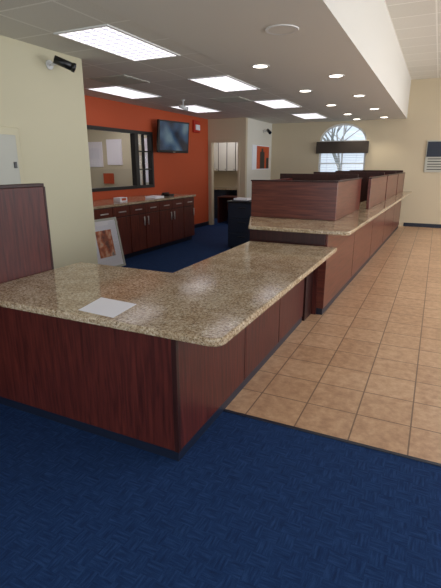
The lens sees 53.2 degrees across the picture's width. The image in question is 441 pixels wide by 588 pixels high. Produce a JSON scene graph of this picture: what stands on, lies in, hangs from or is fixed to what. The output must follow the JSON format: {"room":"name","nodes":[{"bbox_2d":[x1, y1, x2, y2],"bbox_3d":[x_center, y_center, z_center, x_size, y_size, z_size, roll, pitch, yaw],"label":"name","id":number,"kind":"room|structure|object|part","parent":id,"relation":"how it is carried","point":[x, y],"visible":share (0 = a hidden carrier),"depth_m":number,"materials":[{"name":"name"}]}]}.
{"room":"office reception area","nodes":[
{"label":"office reception area","id":0,"kind":"room"},
{"bbox_2d":[0,35,97,268],"bbox_3d":[-3.245,-0.392,2.138,0.120,2.750,7.500,8,18,24],"label":"wall","id":1,"kind":"structure","parent":0,"point":[47,107],"depth_m":4.79,"materials":[{"name":"beige paint"}]},
{"bbox_2d":[0,126,24,184],"bbox_3d":[-2.134,-1.207,4.118,0.045,0.700,0.700,8,18,24],"label":"electrical panel cover","id":2,"kind":"object","parent":1,"relation":"attached to","point":[11,164],"visible":0.61,"depth_m":4.27,"materials":[{"name":"beige metal"}]},
{"bbox_2d":[46,55,75,72],"bbox_3d":[-1.644,-2.358,4.517,0.329,0.154,0.165,3,17,11],"label":"security camera","id":3,"kind":"object","parent":1,"relation":"attached to","point":[66,64],"visible":1,"depth_m":4.49,"materials":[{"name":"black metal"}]},
{"bbox_3d":[-1.778,-2.384,4.578,0.019,0.090,0.090,8,18,24],"label":"mount plate","id":4,"kind":"part","parent":3,"relation":"part of","materials":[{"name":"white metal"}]},
{"bbox_2d":[71,63,75,72],"bbox_3d":[-1.512,-2.333,4.534,0.060,0.095,0.090,-4,17,-14],"label":"hood","id":5,"kind":"object","parent":3,"relation":"attached to","point":[73,65],"depth_m":4.50,"materials":[{"name":"black plastic"}]},
{"bbox_2d":[87,129,148,187],"bbox_3d":[-3.495,-2.341,8.785,2.650,2.750,5.020,8,18,24],"label":"wall","id":6,"kind":"structure","parent":0,"point":[122,174],"depth_m":10.85,"materials":[{"name":"beige paint"}]},
{"bbox_2d":[88,139,122,166],"bbox_3d":[-2.835,-3.483,10.882,1.035,0.634,0.040,8,18,24],"label":"wall art","id":7,"kind":"object","parent":6,"relation":"attached to","point":[114,151],"depth_m":10.86,"materials":[{"name":"white paper"}]},
{"bbox_2d":[103,173,113,183],"bbox_3d":[-2.791,-2.895,11.032,0.323,0.246,0.040,8,18,24],"label":"wall art","id":8,"kind":"object","parent":6,"relation":"attached to","point":[108,177],"depth_m":11.01,"materials":[{"name":"orange paper"}]},
{"bbox_2d":[144,138,148,181],"bbox_3d":[-1.743,-3.169,10.429,0.079,0.975,0.040,8,18,24],"label":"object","id":9,"kind":"object","parent":6,"relation":"attached to","point":[145,139],"depth_m":10.42,"materials":[{"name":"white paper"}]},
{"bbox_2d":[84,95,208,223],"bbox_3d":[-1.831,-2.416,9.042,0.120,2.750,6.700,8,18,24],"label":"wall","id":10,"kind":"structure","parent":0,"point":[174,173],"depth_m":9.97,"materials":[{"name":"orange paint"}]},
{"bbox_2d":[87,125,154,191],"bbox_3d":[-2.074,-2.569,8.408,0.110,1.140,2.670,8,18,24],"label":"frame","id":11,"kind":"object","parent":10,"relation":"attached to","point":[135,151],"visible":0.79,"depth_m":9.07,"materials":[{"name":"black wood"}]},
{"bbox_2d":[157,119,188,152],"bbox_3d":[-1.121,-3.480,9.749,0.273,0.660,1.000,16,22,32],"label":"television","id":12,"kind":"object","parent":10,"relation":"attached to","point":[172,136],"depth_m":9.62,"materials":[{"name":"black plastic"}]},
{"bbox_2d":[192,120,199,132],"bbox_3d":[-0.592,-4.175,10.970,0.088,0.280,0.300,8,18,24],"label":"fire alarm strobe","id":13,"kind":"object","parent":10,"relation":"attached to","point":[195,124],"visible":1,"depth_m":10.90,"materials":[{"name":"red plastic"}]},
{"bbox_2d":[194,221,208,227],"bbox_3d":[-0.829,-1.690,11.274,0.015,0.100,2.300,8,18,24],"label":"baseboard","id":14,"kind":"structure","parent":10,"relation":"attached to","point":[207,222],"depth_m":11.88,"materials":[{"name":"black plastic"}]},
{"bbox_2d":[0,0,344,123],"bbox_3d":[-2.779,-3.054,6.151,5.950,0.100,16.200,8,18,24],"label":"ceiling","id":15,"kind":"structure","parent":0,"point":[35,22],"depth_m":5.41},
{"bbox_2d":[89,75,149,85],"bbox_3d":[-1.420,-3.014,6.213,0.600,0.012,0.600,8,18,24],"label":"ceiling air vent","id":16,"kind":"object","parent":15,"relation":"attached to","point":[116,80],"depth_m":6.18,"materials":[{"name":"white metal"}]},
{"bbox_2d":[209,96,250,102],"bbox_3d":[0.184,-3.559,8.072,0.600,0.012,0.600,8,18,24],"label":"ceiling air vent","id":17,"kind":"object","parent":15,"relation":"attached to","point":[225,99],"depth_m":8.00,"materials":[{"name":"white metal"}]},
{"bbox_2d":[0,218,440,587],"bbox_3d":[0.242,0.072,5.619,12.600,0.100,16.300,8,18,24],"label":"floor","id":18,"kind":"structure","parent":0,"point":[252,503],"depth_m":2.14,"materials":[{"name":"blue carpet"}]},
{"bbox_2d":[0,183,53,283],"bbox_3d":[-1.755,0.055,2.896,0.068,1.465,1.690,8,18,24],"label":"panel","id":19,"kind":"object","parent":18,"relation":"on","point":[24,240],"depth_m":3.29,"materials":[{"name":"brown wood"}]},
{"bbox_3d":[-1.757,-0.635,2.689,0.068,0.025,1.680,8,18,24],"label":"cap","id":20,"kind":"part","parent":19,"relation":"part of","materials":[{"name":"brown wood"}]},
{"bbox_3d":[-1.395,-0.145,3.622,0.068,1.440,0.020,8,18,24],"label":"end strip","id":21,"kind":"part","parent":19,"relation":"part of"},
{"bbox_2d":[94,217,125,266],"bbox_3d":[-1.809,-0.782,6.938,0.176,0.789,0.680,9,19,28],"label":"framed picture","id":22,"kind":"object","parent":18,"relation":"on","point":[108,241],"visible":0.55,"depth_m":7.00,"materials":[{"name":"grey metal"}]},
{"bbox_2d":[95,229,115,258],"bbox_3d":[-1.810,-0.791,6.936,0.004,0.420,0.340,-3,13,31],"label":"print","id":23,"kind":"object","parent":22,"relation":"attached to","point":[105,243],"depth_m":6.93},
{"bbox_2d":[93,193,195,258],"bbox_3d":[-1.846,-1.225,8.122,0.895,0.980,4.230,8,18,24],"label":"base cabinet","id":24,"kind":"object","parent":18,"relation":"on","point":[145,225],"depth_m":8.28,"materials":[{"name":"brown wood"}]},
{"bbox_2d":[113,197,126,201],"bbox_3d":[-1.769,-1.673,7.785,0.153,0.069,0.200,8,18,24],"label":"box","id":25,"kind":"object","parent":24,"relation":"on","point":[116,199],"visible":1,"depth_m":7.72,"materials":[{"name":"white paper"}]},
{"bbox_2d":[145,195,163,198],"bbox_3d":[-1.291,-1.896,8.608,0.280,0.034,0.350,8,18,24],"label":"pile","id":26,"kind":"object","parent":24,"relation":"on","point":[153,196],"visible":1,"depth_m":8.52,"materials":[{"name":"white paper"}]},
{"bbox_2d":[161,192,173,195],"bbox_3d":[-1.098,-2.085,9.190,0.200,0.069,0.220,8,18,24],"label":"desk telephone","id":27,"kind":"object","parent":24,"relation":"on","point":[164,193],"visible":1,"depth_m":9.12,"materials":[{"name":"black plastic"}]},
{"bbox_2d":[0,241,336,460],"bbox_3d":[-0.252,0.136,3.825,1.890,0.787,2.785,8,18,24],"label":"reception desk","id":28,"kind":"object","parent":18,"relation":"on","point":[154,376],"depth_m":2.73,"materials":[{"name":"brown wood"}]},
{"bbox_2d":[79,297,135,317],"bbox_3d":[-0.678,0.076,2.625,0.320,0.002,0.280,8,18,24],"label":"paper sheet","id":29,"kind":"object","parent":28,"relation":"on","point":[107,307],"visible":1,"depth_m":2.61,"materials":[{"name":"white paper"}]},
{"bbox_2d":[214,187,236,218],"bbox_3d":[0.336,-2.816,13.656,2.010,0.920,0.600,8,18,24],"label":"countertop","id":30,"kind":"structure","parent":18,"relation":"on","point":[218,191],"depth_m":13.54,"materials":[{"name":"black wood"}]},
{"bbox_2d":[217,195,236,222],"bbox_3d":[0.425,-2.443,12.704,0.850,0.740,0.600,8,18,24],"label":"office desk","id":31,"kind":"object","parent":18,"relation":"on","point":[222,205],"visible":0.48,"depth_m":12.79,"materials":[{"name":"brown wood"}]},
{"bbox_2d":[227,200,250,247],"bbox_3d":[0.521,-1.381,8.745,0.640,0.930,0.550,8,18,24],"label":"file cabinet","id":32,"kind":"object","parent":18,"relation":"on","point":[239,212],"visible":0.48,"depth_m":8.53,"materials":[{"name":"black metal"}]},
{"bbox_3d":[0.412,-1.322,8.525,0.540,0.260,0.015,8,18,24],"label":"drawer","id":33,"kind":"part","parent":32,"relation":"part of","materials":[{"name":"black metal"}]},
{"bbox_3d":[0.412,-1.053,8.604,0.540,0.260,0.015,8,18,24],"label":"drawer","id":34,"kind":"part","parent":32,"relation":"part of","materials":[{"name":"black metal"}]},
{"bbox_3d":[0.412,-1.591,8.446,0.540,0.260,0.015,8,18,24],"label":"drawer","id":35,"kind":"part","parent":32,"relation":"part of","materials":[{"name":"black metal"}]},
{"bbox_2d":[232,197,250,201],"bbox_3d":[0.441,-1.843,8.568,0.350,0.054,0.250,8,18,24],"label":"tray","id":36,"kind":"object","parent":32,"relation":"on","point":[237,198],"visible":0.82,"depth_m":8.48,"materials":[{"name":"white plastic"}]},
{"bbox_2d":[248,170,411,320],"bbox_3d":[2.355,-1.504,8.206,1.610,1.470,8.220,8,18,26],"label":"counter","id":37,"kind":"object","parent":18,"relation":"on","point":[354,212],"depth_m":5.53,"materials":[{"name":"brown wood"}]},
{"bbox_3d":[0.686,-0.137,4.838,0.600,0.741,0.260,8,18,26],"label":"recess panel","id":38,"kind":"part","parent":37,"relation":"part of","materials":[{"name":"brown wood"}]},
{"bbox_2d":[224,409,440,466],"bbox_3d":[2.424,1.111,1.887,5.320,0.006,0.025,8,18,24],"label":"trim","id":39,"kind":"structure","parent":18,"relation":"on","point":[225,410],"depth_m":2.67,"materials":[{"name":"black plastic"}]},
{"bbox_2d":[208,117,247,224],"bbox_3d":[0.182,-3.209,11.745,1.080,2.750,0.120,8,18,24],"label":"wall","id":40,"kind":"structure","parent":0,"point":[226,128],"depth_m":11.46,"materials":[{"name":"beige paint"}]},
{"bbox_2d":[210,140,239,224],"bbox_3d":[0.107,-2.943,11.780,0.860,2.220,0.020,8,18,24],"label":"trim","id":41,"kind":"structure","parent":40,"relation":"attached to","point":[213,141],"depth_m":11.66,"materials":[{"name":"beige paint"}]},
{"bbox_2d":[88,0,410,120],"bbox_3d":[0.599,-2.981,4.488,1.540,0.904,16.200,8,18,24],"label":"ceiling","id":42,"kind":"structure","parent":0,"point":[357,40],"depth_m":4.55,"materials":[{"name":"white paint"}]},
{"bbox_2d":[54,24,179,61],"bbox_3d":[-0.975,-2.480,4.392,0.610,0.012,1.220,8,18,24],"label":"frame","id":43,"kind":"object","parent":42,"relation":"attached to","point":[103,25],"visible":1,"depth_m":4.12,"materials":[{"name":"white metal"}]},
{"bbox_2d":[59,27,175,60],"bbox_3d":[-0.975,-2.481,4.392,0.560,0.006,1.170,8,18,24],"label":"lens","id":44,"kind":"object","parent":43,"relation":"attached to","point":[108,39],"visible":1,"depth_m":4.31,"materials":[{"name":"grey plastic"}]},
{"bbox_2d":[85,85,160,98],"bbox_3d":[-1.573,-3.321,7.262,0.610,0.012,1.220,8,18,24],"label":"frame","id":45,"kind":"object","parent":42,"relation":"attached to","point":[113,85],"visible":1,"depth_m":7.01,"materials":[{"name":"white metal"}]},
{"bbox_2d":[91,86,157,98],"bbox_3d":[-1.573,-3.322,7.262,0.560,0.006,1.170,8,18,24],"label":"lens","id":46,"kind":"object","parent":45,"relation":"attached to","point":[119,91],"visible":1,"depth_m":7.22,"materials":[{"name":"grey plastic"}]},
{"bbox_2d":[179,100,188,110],"bbox_3d":[-0.679,-3.475,8.111,0.181,0.192,0.072,-10,19,-31],"label":"security camera","id":47,"kind":"object","parent":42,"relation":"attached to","point":[182,106],"visible":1,"depth_m":8.09,"materials":[{"name":"white metal"}]},
{"bbox_2d":[169,105,220,112],"bbox_3d":[-0.520,-3.940,9.374,0.610,0.012,1.220,8,18,24],"label":"frame","id":48,"kind":"object","parent":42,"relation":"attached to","point":[184,105],"visible":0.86,"depth_m":9.15,"materials":[{"name":"white metal"}]},
{"bbox_2d":[174,105,217,112],"bbox_3d":[-0.520,-3.941,9.374,0.560,0.006,1.170,8,18,24],"label":"lens","id":49,"kind":"object","parent":48,"relation":"attached to","point":[193,108],"visible":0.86,"depth_m":9.43,"materials":[{"name":"white plastic"}]},
{"bbox_2d":[187,75,258,91],"bbox_3d":[0.078,-3.099,6.504,0.610,0.012,1.220,8,18,24],"label":"frame","id":50,"kind":"object","parent":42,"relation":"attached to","point":[190,79],"visible":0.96,"depth_m":6.22,"materials":[{"name":"white metal"}]},
{"bbox_2d":[192,76,255,91],"bbox_3d":[0.078,-3.100,6.504,0.560,0.006,1.170,8,18,24],"label":"lens","id":51,"kind":"object","parent":50,"relation":"attached to","point":[225,83],"visible":0.93,"depth_m":6.42,"materials":[{"name":"grey plastic"}]},
{"bbox_2d":[251,64,269,68],"bbox_3d":[0.479,-2.747,5.309,0.230,0.008,0.230,8,18,24],"label":"recessed light","id":52,"kind":"object","parent":42,"relation":"in","point":[257,66],"visible":1,"depth_m":5.31,"materials":[{"name":"white metal"}]},
{"bbox_2d":[252,99,301,108],"bbox_3d":[1.131,-3.718,8.616,0.610,0.012,1.220,8,18,24],"label":"frame","id":53,"kind":"object","parent":42,"relation":"attached to","point":[272,99],"visible":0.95,"depth_m":8.35,"materials":[{"name":"white metal"}]},
{"bbox_2d":[255,100,298,107],"bbox_3d":[1.131,-3.719,8.616,0.560,0.006,1.170,8,18,24],"label":"lens","id":54,"kind":"object","parent":53,"relation":"attached to","point":[273,103],"visible":1,"depth_m":8.52,"materials":[{"name":"grey plastic"}]},
{"bbox_2d":[265,24,298,34],"bbox_3d":[0.541,-2.327,3.877,0.300,0.008,0.300,8,18,24],"label":"ceiling speaker","id":55,"kind":"object","parent":42,"relation":"attached to","point":[281,29],"depth_m":3.86},
{"bbox_2d":[291,113,327,118],"bbox_3d":[2.184,-4.337,10.728,0.610,0.012,1.220,8,18,24],"label":"frame","id":56,"kind":"object","parent":42,"relation":"attached to","point":[299,113],"visible":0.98,"depth_m":10.34,"materials":[{"name":"white metal"}]},
{"bbox_2d":[293,113,325,118],"bbox_3d":[2.184,-4.338,10.728,0.560,0.006,1.170,8,18,24],"label":"lens","id":57,"kind":"object","parent":56,"relation":"attached to","point":[314,115],"visible":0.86,"depth_m":10.79,"materials":[{"name":"grey plastic"}]},
{"bbox_2d":[327,74,344,77],"bbox_3d":[1.543,-2.916,5.885,0.230,0.008,0.230,8,18,24],"label":"recessed light","id":58,"kind":"object","parent":42,"relation":"in","point":[331,75],"visible":1,"depth_m":5.85,"materials":[{"name":"white metal"}]},
{"bbox_2d":[247,118,271,197],"bbox_3d":[1.058,-3.403,12.407,0.146,2.750,1.880,8,18,24],"label":"wall","id":59,"kind":"structure","parent":0,"point":[256,136],"depth_m":12.06,"materials":[{"name":"beige paint"}]},
{"bbox_3d":[1.130,-3.813,12.297,0.025,0.640,1.300,8,18,24],"label":"wall poster","id":60,"kind":"part","parent":59,"relation":"part of","materials":[{"name":"orange paper"}]},
{"bbox_2d":[260,148,268,168],"bbox_3d":[1.248,-3.847,12.517,0.003,0.540,0.700,8,18,24],"label":"print","id":61,"kind":"object","parent":59,"relation":"attached to","point":[264,152],"depth_m":12.53,"materials":[{"name":"orange paper"}]},
{"bbox_2d":[214,78,440,225],"bbox_3d":[3.749,-3.789,12.124,12.600,3.650,0.150,8,18,24],"label":"wall","id":62,"kind":"structure","parent":0,"point":[394,144],"depth_m":11.64,"materials":[{"name":"beige paint"}]},
{"bbox_2d":[214,142,237,170],"bbox_3d":[0.387,-4.180,13.368,2.010,0.860,0.360,8,18,24],"label":"upper cabinet","id":63,"kind":"object","parent":62,"relation":"attached to","point":[225,154],"visible":0.41,"depth_m":13.30,"materials":[{"name":"white wood"}]},
{"bbox_3d":[-0.202,-4.208,13.464,0.187,0.700,0.008,8,18,24],"label":"door panel","id":64,"kind":"part","parent":63,"relation":"part of","materials":[{"name":"beige paint"}]},
{"bbox_3d":[-0.196,-4.212,13.476,0.263,0.840,0.020,8,18,24],"label":"door","id":65,"kind":"part","parent":63,"relation":"part of","materials":[{"name":"beige paint"}]},
{"bbox_3d":[0.057,-4.173,13.345,0.187,0.700,0.008,8,18,24],"label":"door panel","id":66,"kind":"part","parent":63,"relation":"part of","materials":[{"name":"beige paint"}]},
{"bbox_3d":[0.063,-4.177,13.358,0.263,0.840,0.020,8,18,24],"label":"door","id":67,"kind":"part","parent":63,"relation":"part of","materials":[{"name":"beige paint"}]},
{"bbox_3d":[0.316,-4.138,13.227,0.187,0.700,0.008,8,18,24],"label":"door panel","id":68,"kind":"part","parent":63,"relation":"part of","materials":[{"name":"beige paint"}]},
{"bbox_3d":[0.322,-4.142,13.239,0.263,0.840,0.020,8,18,24],"label":"door","id":69,"kind":"part","parent":63,"relation":"part of","materials":[{"name":"beige paint"}]},
{"bbox_3d":[0.581,-4.107,13.120,0.263,0.840,0.020,8,18,24],"label":"door","id":70,"kind":"part","parent":63,"relation":"part of","materials":[{"name":"beige paint"}]},
{"bbox_2d":[316,141,368,153],"bbox_3d":[3.338,-4.032,12.100,1.400,0.310,0.115,8,18,24],"label":"window valance","id":71,"kind":"object","parent":62,"relation":"attached to","point":[337,146],"visible":1,"depth_m":12.03,"materials":[{"name":"brown wood"}]},
{"bbox_2d":[318,123,366,171],"bbox_3d":[3.391,-3.828,12.274,1.280,1.740,0.060,8,18,24],"label":"window","id":72,"kind":"structure","parent":62,"relation":"in","point":[343,124],"depth_m":12.15,"materials":[{"name":"white metal"}]},
{"bbox_2d":[319,153,364,170],"bbox_3d":[3.355,-3.435,12.312,1.240,0.955,0.025,8,18,24],"label":"window blind","id":73,"kind":"object","parent":72,"relation":"attached to","point":[340,169],"visible":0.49,"depth_m":12.22,"materials":[{"name":"white plastic"}]},
{"bbox_3d":[3.391,-3.617,12.336,1.280,1.300,0.060,8,18,24],"label":"sash frame","id":74,"kind":"part","parent":72,"relation":"part of","materials":[{"name":"wood"}]},
{"bbox_3d":[3.391,-4.437,12.096,1.280,0.470,0.060,8,18,24],"label":"arch frame","id":75,"kind":"part","parent":72,"relation":"part of","materials":[{"name":"white metal"}]},
{"bbox_2d":[320,120,368,138],"bbox_3d":[3.397,-4.902,11.974,1.280,1.430,0.150,8,18,24],"label":"header","id":76,"kind":"object","parent":62,"relation":"attached to","point":[363,124],"visible":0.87,"depth_m":11.96,"materials":[{"name":"beige paint"}]},
{"bbox_2d":[403,223,440,227],"bbox_3d":[5.450,-1.831,11.755,8.750,0.100,0.015,8,18,24],"label":"baseboard","id":77,"kind":"structure","parent":62,"relation":"attached to","point":[404,224],"depth_m":11.77,"materials":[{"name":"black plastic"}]},
{"bbox_2d":[424,140,440,171],"bbox_3d":[5.585,-3.498,11.187,0.680,0.780,0.032,8,18,24],"label":"notice sign","id":78,"kind":"object","parent":62,"relation":"attached to","point":[433,151],"visible":1,"depth_m":11.24,"materials":[{"name":"white paper"}]},
{"bbox_2d":[225,226,440,463],"bbox_3d":[4.716,-0.199,6.543,5.360,0.101,10.700,8,18,24],"label":"floor tile","id":79,"kind":"structure","parent":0,"point":[366,370],"depth_m":3.67,"materials":[{"name":"beige tile"}]},
{"bbox_2d":[384,0,440,79],"bbox_3d":[3.599,-3.059,2.969,5.110,0.100,16.200,8,18,24],"label":"ceiling","id":80,"kind":"structure","parent":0,"point":[416,24],"depth_m":7.15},
{"label":"outside","id":81,"kind":"structure","parent":0,"visible":0},
{"bbox_3d":[9.323,-3.730,19.211,28.000,0.150,16.800,8,18,24],"label":"ground","id":82,"kind":"structure","parent":81,"visible":0},
{"bbox_2d":[323,126,351,170],"bbox_3d":[4.841,-6.565,20.119,2.914,4.779,4.082,8,18,24],"label":"tree","id":83,"kind":"object","parent":82,"relation":"on","point":[339,127],"visible":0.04,"depth_m":19.82,"materials":[{"name":"grey plant"}]}
]}

